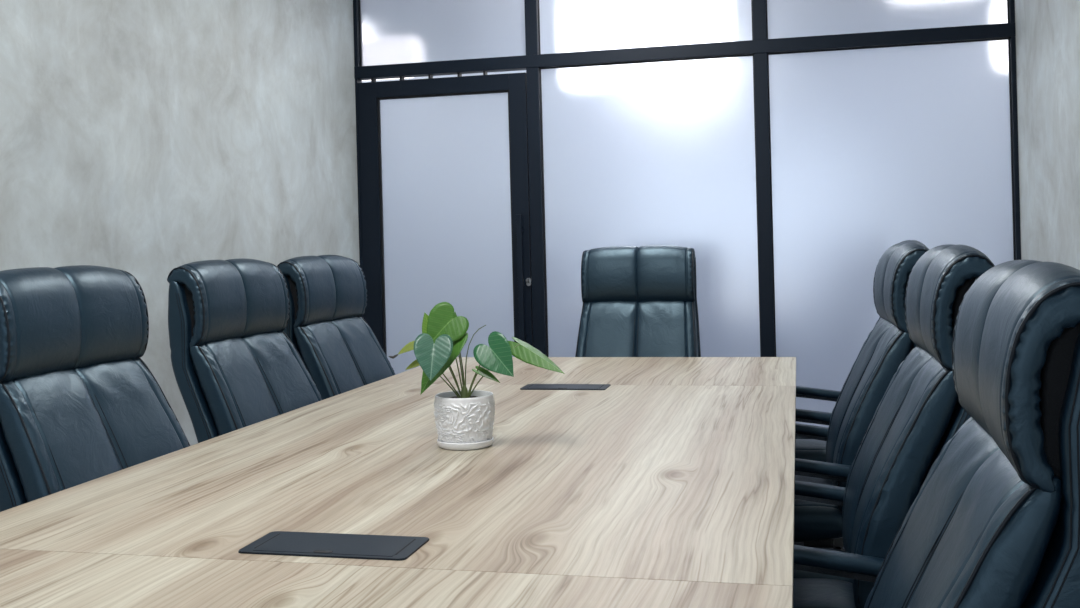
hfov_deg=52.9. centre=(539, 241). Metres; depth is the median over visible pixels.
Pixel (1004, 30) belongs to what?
trim
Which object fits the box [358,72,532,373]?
door
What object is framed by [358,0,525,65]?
window
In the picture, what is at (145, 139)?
wall
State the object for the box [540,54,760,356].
window
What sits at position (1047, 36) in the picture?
wall
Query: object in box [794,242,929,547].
office chair
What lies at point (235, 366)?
office chair
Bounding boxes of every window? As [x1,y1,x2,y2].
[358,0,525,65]
[538,0,752,53]
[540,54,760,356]
[766,0,1008,38]
[767,38,1014,426]
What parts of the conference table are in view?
tabletop panel, tabletop panel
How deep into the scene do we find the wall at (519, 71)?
8.38 m
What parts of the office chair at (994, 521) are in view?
backrest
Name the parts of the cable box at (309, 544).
lid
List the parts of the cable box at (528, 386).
lid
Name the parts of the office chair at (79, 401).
backrest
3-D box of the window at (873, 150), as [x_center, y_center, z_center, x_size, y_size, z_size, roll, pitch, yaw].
[1.678,0.096,5.188,1.107,2.062,0.010,-1,0,13]
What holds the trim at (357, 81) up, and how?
attached to the wall at (145, 139)
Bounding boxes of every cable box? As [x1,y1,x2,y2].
[238,531,428,560]
[520,384,610,389]
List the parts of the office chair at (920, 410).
armrest, seat, armrest, backrest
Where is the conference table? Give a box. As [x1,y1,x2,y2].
[0,357,795,607]
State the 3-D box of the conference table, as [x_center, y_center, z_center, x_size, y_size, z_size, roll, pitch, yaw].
[-0.116,0.858,2.631,1.447,0.750,3.715,-1,0,13]
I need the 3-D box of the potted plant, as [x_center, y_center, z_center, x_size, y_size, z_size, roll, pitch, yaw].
[-0.158,0.313,2.555,0.457,0.342,0.186,-1,0,13]
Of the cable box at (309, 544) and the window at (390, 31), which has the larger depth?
the window at (390, 31)
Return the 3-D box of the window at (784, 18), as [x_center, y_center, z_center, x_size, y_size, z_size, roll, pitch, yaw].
[1.643,-1.281,5.188,1.107,0.564,0.010,-1,0,13]
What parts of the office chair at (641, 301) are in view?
backrest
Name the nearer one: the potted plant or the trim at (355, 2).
the potted plant
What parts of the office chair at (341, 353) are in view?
backrest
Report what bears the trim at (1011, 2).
attached to the wall at (1047, 36)
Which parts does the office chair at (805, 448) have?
seat, armrest, armrest, leg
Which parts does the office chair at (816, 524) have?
armrest, seat, armrest, backrest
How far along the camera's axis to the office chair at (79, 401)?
2.46 m
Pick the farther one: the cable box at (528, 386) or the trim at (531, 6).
the trim at (531, 6)
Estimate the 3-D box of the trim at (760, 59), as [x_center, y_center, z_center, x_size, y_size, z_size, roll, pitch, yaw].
[1.110,0.140,5.324,0.064,2.122,0.070,-1,0,13]
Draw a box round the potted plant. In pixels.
[388,302,564,449]
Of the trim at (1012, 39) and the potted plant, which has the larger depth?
the trim at (1012, 39)
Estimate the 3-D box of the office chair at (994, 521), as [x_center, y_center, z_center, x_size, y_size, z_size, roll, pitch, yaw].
[0.339,0.627,1.470,0.746,1.189,0.628,-1,0,14]
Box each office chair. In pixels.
[0,265,189,511]
[167,258,322,442]
[277,255,395,399]
[575,245,700,356]
[793,244,994,607]
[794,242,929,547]
[795,240,925,548]
[864,260,1079,607]
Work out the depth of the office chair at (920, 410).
2.13 m
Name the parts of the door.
pull handle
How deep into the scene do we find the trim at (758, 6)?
5.29 m
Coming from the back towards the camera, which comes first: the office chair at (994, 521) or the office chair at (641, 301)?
the office chair at (641, 301)
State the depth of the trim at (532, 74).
5.56 m
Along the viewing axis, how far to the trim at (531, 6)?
5.56 m
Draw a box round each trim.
[353,0,359,66]
[354,23,1015,80]
[355,79,363,317]
[524,0,538,54]
[526,67,546,355]
[752,0,766,39]
[754,53,774,356]
[1009,0,1014,22]
[1010,37,1020,259]
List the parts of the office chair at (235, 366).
backrest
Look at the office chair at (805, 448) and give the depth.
3.84 m
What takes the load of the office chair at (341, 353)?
on the floor
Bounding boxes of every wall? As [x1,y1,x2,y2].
[0,0,359,445]
[362,70,525,82]
[1015,0,1079,269]

